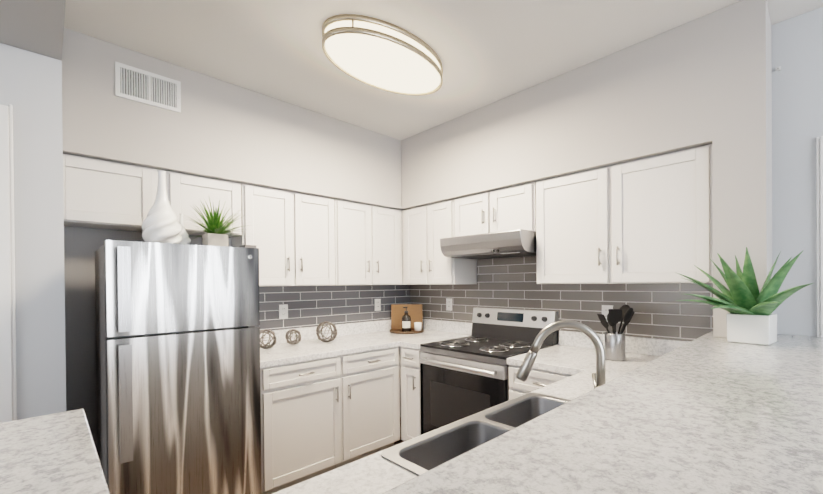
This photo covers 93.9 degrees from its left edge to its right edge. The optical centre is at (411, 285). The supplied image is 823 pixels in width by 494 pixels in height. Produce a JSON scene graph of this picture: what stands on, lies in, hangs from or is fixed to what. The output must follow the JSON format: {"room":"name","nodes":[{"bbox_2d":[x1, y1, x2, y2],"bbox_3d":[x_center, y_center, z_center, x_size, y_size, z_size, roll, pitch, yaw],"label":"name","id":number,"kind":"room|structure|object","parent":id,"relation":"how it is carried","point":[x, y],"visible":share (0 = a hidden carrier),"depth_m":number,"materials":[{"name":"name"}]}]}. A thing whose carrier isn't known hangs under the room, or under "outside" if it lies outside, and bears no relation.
{"room":"kitchen","nodes":[
{"label":"kitchen","id":0,"kind":"room"},
{"bbox_2d":[0,43,65,419],"bbox_3d":[-3.158,0.179,0.745,3.680,2.458,0.498,-1,0,-44],"label":"wall","id":1,"kind":"structure","parent":0,"point":[31,88],"depth_m":1.77,"materials":[{"name":"grey paint"}]},
{"bbox_2d":[0,104,16,422],"bbox_3d":[-2.104,0.299,1.387,0.942,2.193,0.020,-1,0,-44],"label":"door frame","id":2,"kind":"structure","parent":1,"relation":"attached to","point":[8,398],"depth_m":1.69,"materials":[{"name":"white wood"}]},
{"bbox_2d":[0,0,65,60],"bbox_3d":[-0.973,-1.198,-1.573,3.680,0.278,6.120,-1,0,-44],"label":"ceiling","id":3,"kind":"structure","parent":0,"point":[36,26],"depth_m":1.58,"materials":[{"name":"grey paint"}]},
{"bbox_2d":[64,226,201,449],"bbox_3d":[-1.702,0.522,2.466,0.905,1.728,0.010,-1,0,-44],"label":"wall niche","id":4,"kind":"object","parent":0,"point":[82,245],"depth_m":2.25,"materials":[{"name":"grey paint"}]},
{"bbox_2d":[62,28,400,209],"bbox_3d":[-1.073,-1.037,2.894,2.438,0.644,0.263,-1,0,-44],"label":"wall","id":5,"kind":"structure","parent":0,"point":[215,128],"depth_m":2.53,"materials":[{"name":"grey paint"}]},
{"bbox_2d":[115,61,180,112],"bbox_3d":[-1.539,-1.159,2.258,0.321,0.190,0.014,-1,0,-44],"label":"air vent grille","id":6,"kind":"object","parent":5,"relation":"attached to","point":[142,86],"visible":1,"depth_m":2.25,"materials":[{"name":"white metal"}]},
{"bbox_2d":[68,187,405,416],"bbox_3d":[-2.337,0.025,1.955,6.540,2.738,0.120,-1,0,-44],"label":"wall","id":7,"kind":"structure","parent":0,"point":[230,242],"depth_m":3.98,"materials":[{"name":"grey paint"}]},
{"bbox_2d":[63,154,241,237],"bbox_3d":[-1.605,-0.524,2.404,0.980,0.360,0.238,-1,0,-44],"label":"upper cabinet","id":8,"kind":"object","parent":7,"relation":"attached to","point":[100,194],"visible":0.69,"depth_m":2.23,"materials":[{"name":"white wood"}]},
{"bbox_2d":[232,184,334,285],"bbox_3d":[-0.963,-0.354,2.990,0.745,0.718,0.272,-1,0,-44],"label":"upper cabinet","id":9,"kind":"object","parent":7,"relation":"attached to","point":[290,235],"visible":0.94,"depth_m":2.89,"materials":[{"name":"white wood"}]},
{"bbox_2d":[255,285,409,330],"bbox_3d":[-0.705,0.176,3.416,1.917,0.348,0.008,-1,0,-44],"label":"tile backsplash","id":10,"kind":"structure","parent":7,"relation":"attached to","point":[310,306],"depth_m":3.37,"materials":[{"name":"grey tile"}]},
{"bbox_2d":[279,304,287,318],"bbox_3d":[-1.030,0.212,3.094,0.072,0.116,0.007,-1,0,-44],"label":"electrical outlet","id":11,"kind":"object","parent":10,"relation":"attached to","point":[283,311],"visible":1,"depth_m":3.09,"materials":[{"name":"white plastic"}]},
{"bbox_2d":[375,299,380,310],"bbox_3d":[-0.331,0.190,3.759,0.072,0.116,0.007,-1,0,-44],"label":"electrical outlet","id":12,"kind":"object","parent":10,"relation":"attached to","point":[377,304],"visible":1,"depth_m":3.76,"materials":[{"name":"white plastic"}]},
{"bbox_2d":[334,199,401,285],"bbox_3d":[-0.419,-0.361,3.508,0.748,0.718,0.272,-1,0,-44],"label":"upper cabinet","id":13,"kind":"object","parent":7,"relation":"attached to","point":[368,244],"visible":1,"depth_m":3.39,"materials":[{"name":"white wood"}]},
{"bbox_2d":[394,417,404,445],"bbox_3d":[-0.389,1.418,-0.074,6.540,0.060,7.500,-1,0,-44],"label":"floor","id":14,"kind":"structure","parent":0,"point":[398,442],"depth_m":3.39,"materials":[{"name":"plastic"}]},
{"bbox_2d":[95,240,261,493],"bbox_3d":[-1.290,0.581,2.139,0.680,1.606,0.655,-1,0,-44],"label":"refrigerator","id":15,"kind":"object","parent":14,"relation":"on","point":[178,370],"visible":1,"depth_m":1.91,"materials":[{"name":"grey metal"}]},
{"bbox_2d":[142,170,181,243],"bbox_3d":[-1.351,-0.412,2.080,0.187,0.412,0.187,-1,0,-44],"label":"vase","id":16,"kind":"object","parent":15,"relation":"on","point":[160,223],"visible":0.96,"depth_m":2.03,"materials":[{"name":"white ceramic"}]},
{"bbox_2d":[178,213,190,243],"bbox_3d":[-1.326,-0.310,2.215,0.093,0.206,0.093,-1,0,-44],"label":"vase","id":17,"kind":"object","parent":15,"relation":"on","point":[185,239],"visible":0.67,"depth_m":2.20,"materials":[{"name":"white ceramic"}]},
{"bbox_2d":[187,199,252,246],"bbox_3d":[-1.132,-0.363,2.249,0.433,0.308,0.476,-1,0,-44],"label":"potted plant","id":18,"kind":"object","parent":15,"relation":"on","point":[216,231],"visible":1,"depth_m":2.18,"materials":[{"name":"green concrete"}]},
{"bbox_2d":[260,356,340,493],"bbox_3d":[-0.909,0.942,2.763,0.575,0.873,0.664,-1,0,-44],"label":"base cabinet","id":19,"kind":"object","parent":14,"relation":"on","point":[300,421],"visible":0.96,"depth_m":2.53,"materials":[{"name":"white wood"}]},
{"bbox_2d":[335,346,399,468],"bbox_3d":[-0.493,0.936,3.159,0.570,0.873,0.664,-1,0,-44],"label":"base cabinet","id":20,"kind":"object","parent":14,"relation":"on","point":[370,399],"visible":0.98,"depth_m":2.92,"materials":[{"name":"white wood"}]},
{"bbox_2d":[260,319,471,367],"bbox_3d":[-0.393,0.424,3.120,1.886,0.148,0.872,-1,0,-44],"label":"countertop","id":21,"kind":"structure","parent":20,"relation":"on","point":[353,338],"depth_m":3.16,"materials":[{"name":"stone"}]},
{"bbox_2d":[260,329,276,348],"bbox_3d":[-1.054,0.389,2.788,0.147,0.145,0.147,-1,0,-44],"label":"sphere","id":22,"kind":"object","parent":21,"relation":"on","point":[273,337],"visible":0.83,"depth_m":2.77,"materials":[{"name":"silver metal"}]},
{"bbox_2d":[285,329,301,344],"bbox_3d":[-0.915,0.399,2.975,0.123,0.121,0.123,-1,0,-44],"label":"sphere","id":23,"kind":"object","parent":21,"relation":"on","point":[295,341],"visible":1,"depth_m":2.96,"materials":[{"name":"brown wicker"}]},
{"bbox_2d":[316,321,337,341],"bbox_3d":[-0.679,0.372,3.075,0.171,0.169,0.171,-1,0,-44],"label":"sphere","id":24,"kind":"object","parent":21,"relation":"on","point":[333,333],"visible":1,"depth_m":3.06,"materials":[{"name":"brown wicker"}]},
{"bbox_2d":[390,329,423,333],"bbox_3d":[-0.047,0.440,3.725,0.330,0.022,0.330,-1,0,-44],"label":"round tray","id":25,"kind":"object","parent":21,"relation":"on","point":[401,332],"visible":0.54,"depth_m":3.60,"materials":[{"name":"brown wood"}]},
{"bbox_2d":[402,306,410,331],"bbox_3d":[-0.049,0.321,3.674,0.091,0.237,0.091,-1,0,-44],"label":"soap bottle","id":26,"kind":"object","parent":25,"relation":"on","point":[406,322],"visible":1,"depth_m":3.64,"materials":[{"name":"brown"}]},
{"bbox_2d":[391,304,422,329],"bbox_3d":[-0.046,0.313,3.810,0.310,0.250,0.016,0,-7,1],"label":"cutting board","id":27,"kind":"object","parent":25,"relation":"on","point":[413,310],"visible":0.65,"depth_m":3.81,"materials":[{"name":"brown wood"}]},
{"bbox_2d":[414,322,421,330],"bbox_3d":[0.062,0.398,3.711,0.072,0.080,0.072,-1,0,-44],"label":"candle jar","id":28,"kind":"object","parent":25,"relation":"on","point":[417,326],"visible":0.9,"depth_m":3.69,"materials":[{"name":"white wax"}]},
{"bbox_2d":[400,346,422,440],"bbox_3d":[0.232,0.929,3.284,0.754,0.873,0.252,-1,0,-44],"label":"base cabinet","id":29,"kind":"object","parent":14,"relation":"on","point":[410,396],"visible":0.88,"depth_m":3.05,"materials":[{"name":"white wood"}]},
{"bbox_2d":[418,307,557,434],"bbox_3d":[0.564,0.782,2.897,0.787,1.164,0.756,-1,0,-44],"label":"range","id":30,"kind":"object","parent":14,"relation":"on","point":[463,377],"visible":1,"depth_m":2.79,"materials":[{"name":"grey metal"}]},
{"bbox_2d":[509,365,571,399],"bbox_3d":[1.026,0.926,2.449,0.754,0.873,0.518,-1,0,-44],"label":"base cabinet","id":31,"kind":"object","parent":14,"relation":"on","point":[536,379],"visible":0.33,"depth_m":2.29,"materials":[{"name":"white wood"}]},
{"bbox_3d":[0.356,0.939,1.134,0.920,0.873,0.559,-1,0,-44],"label":"base cabinet","id":32,"kind":"object","parent":14,"relation":"on","visible":0},
{"bbox_2d":[273,336,690,493],"bbox_3d":[0.647,0.423,1.404,2.736,0.148,0.570,-1,0,-44],"label":"countertop","id":33,"kind":"structure","parent":32,"relation":"on","point":[573,353],"depth_m":1.70,"materials":[{"name":"stone"}]},
{"bbox_2d":[381,393,570,475],"bbox_3d":[0.343,0.541,1.204,0.840,0.170,0.389,-1,0,-44],"label":"sink","id":34,"kind":"object","parent":33,"relation":"in","point":[421,454],"visible":0.23,"depth_m":1.26,"materials":[{"name":"silver metal"}]},
{"bbox_2d":[516,320,605,388],"bbox_3d":[0.541,0.286,1.344,0.253,0.334,0.264,-1,0,-44],"label":"faucet","id":35,"kind":"object","parent":33,"relation":"on","point":[527,364],"visible":0.83,"depth_m":1.31,"materials":[{"name":"silver metal"}]},
{"bbox_2d":[597,305,634,360],"bbox_3d":[1.236,0.283,2.309,0.228,0.328,0.193,-1,0,-44],"label":"utensil holder","id":36,"kind":"object","parent":33,"relation":"on","point":[615,345],"visible":1,"depth_m":2.27,"materials":[{"name":"silver metal"}]},
{"bbox_2d":[507,330,604,364],"bbox_3d":[1.018,0.415,2.476,0.729,0.148,0.474,-1,0,-44],"label":"countertop","id":37,"kind":"structure","parent":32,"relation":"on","point":[566,338],"depth_m":2.76,"materials":[{"name":"stone"}]},
{"bbox_3d":[0.494,0.844,1.353,3.038,1.058,1.010,-1,0,-44],"label":"wall","id":38,"kind":"structure","parent":14,"relation":"on","visible":0},
{"bbox_2d":[0,331,822,493],"bbox_3d":[0.530,0.293,1.293,3.058,0.040,1.210,-1,0,-44],"label":"countertop","id":39,"kind":"structure","parent":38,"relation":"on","point":[708,413],"depth_m":0.69,"materials":[{"name":"stone"}]},
{"bbox_2d":[675,247,812,344],"bbox_3d":[1.472,0.047,1.724,0.355,0.429,0.468,-1,0,-44],"label":"potted plant","id":40,"kind":"object","parent":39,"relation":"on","point":[748,307],"visible":1,"depth_m":1.71,"materials":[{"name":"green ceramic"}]},
{"bbox_2d":[64,0,822,139],"bbox_3d":[1.202,-1.424,1.448,11.000,0.100,7.500,-1,0,-44],"label":"ceiling","id":41,"kind":"structure","parent":0,"point":[488,52],"depth_m":2.12,"materials":[{"name":"white paint"}]},
{"bbox_2d":[322,14,442,95],"bbox_3d":[-0.141,-1.305,2.254,0.824,0.120,0.452,-1,0,-44],"label":"ceiling light fixture","id":42,"kind":"object","parent":41,"relation":"attached to","point":[380,54],"visible":1,"depth_m":2.11,"materials":[{"name":"silver metal"}]},
{"bbox_2d":[401,0,772,337],"bbox_3d":[0.913,-0.558,2.841,0.353,1.636,2.543,-1,0,-44],"label":"wall","id":43,"kind":"structure","parent":0,"point":[703,80],"depth_m":2.13,"materials":[{"name":"grey paint"}]},
{"bbox_2d":[433,7,822,345],"bbox_3d":[2.270,-0.014,1.767,0.120,2.738,6.498,-1,0,-44],"label":"wall","id":44,"kind":"structure","parent":0,"point":[797,91],"depth_m":1.98,"materials":[{"name":"grey paint"}]},
{"bbox_2d":[402,199,476,284],"bbox_3d":[0.228,-0.367,3.558,0.362,0.718,0.650,-1,0,-44],"label":"upper cabinet","id":45,"kind":"object","parent":44,"relation":"attached to","point":[425,230],"visible":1,"depth_m":3.41,"materials":[{"name":"white wood"}]},
{"bbox_2d":[440,229,535,258],"bbox_3d":[0.659,-0.304,3.005,0.500,0.152,0.728,-1,0,-44],"label":"range hood","id":46,"kind":"object","parent":44,"relation":"attached to","point":[512,243],"visible":0.96,"depth_m":2.79,"materials":[{"name":"silver metal"}]},
{"bbox_2d":[454,182,535,236],"bbox_3d":[0.707,-0.555,3.051,0.362,0.345,0.734,-1,0,-44],"label":"upper cabinet","id":47,"kind":"object","parent":44,"relation":"attached to","point":[510,208],"visible":0.81,"depth_m":2.90,"materials":[{"name":"white wood"}]},
{"bbox_2d":[410,256,712,341],"bbox_3d":[0.885,0.099,3.130,0.008,0.662,2.596,-1,0,-44],"label":"tile backsplash","id":48,"kind":"structure","parent":44,"relation":"attached to","point":[660,311],"depth_m":2.81,"materials":[{"name":"grey tile"}]},
{"bbox_2d":[446,298,451,310],"bbox_3d":[0.360,0.182,3.671,0.007,0.116,0.072,-1,0,-44],"label":"electrical outlet","id":49,"kind":"object","parent":48,"relation":"attached to","point":[448,304],"visible":1,"depth_m":3.67,"materials":[{"name":"white plastic"}]},
{"bbox_2d":[602,305,612,321],"bbox_3d":[1.344,0.194,2.636,0.007,0.116,0.072,-1,0,-44],"label":"electrical outlet","id":50,"kind":"object","parent":48,"relation":"attached to","point":[605,310],"visible":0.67,"depth_m":2.64,"materials":[{"name":"white plastic"}]},
{"bbox_2d":[536,144,712,283],"bbox_3d":[1.306,-0.371,2.424,0.362,0.718,0.988,-1,0,-44],"label":"upper cabinet","id":51,"kind":"object","parent":44,"relation":"attached to","point":[645,220],"visible":0.96,"depth_m":2.25,"materials":[{"name":"white wood"}]},
{"bbox_2d":[816,136,822,336],"bbox_3d":[2.406,0.306,1.612,0.140,2.097,0.968,-1,0,-44],"label":"door frame","id":52,"kind":"structure","parent":44,"relation":"attached to","point":[819,177],"depth_m":1.91,"materials":[{"name":"white wood"}]}
]}

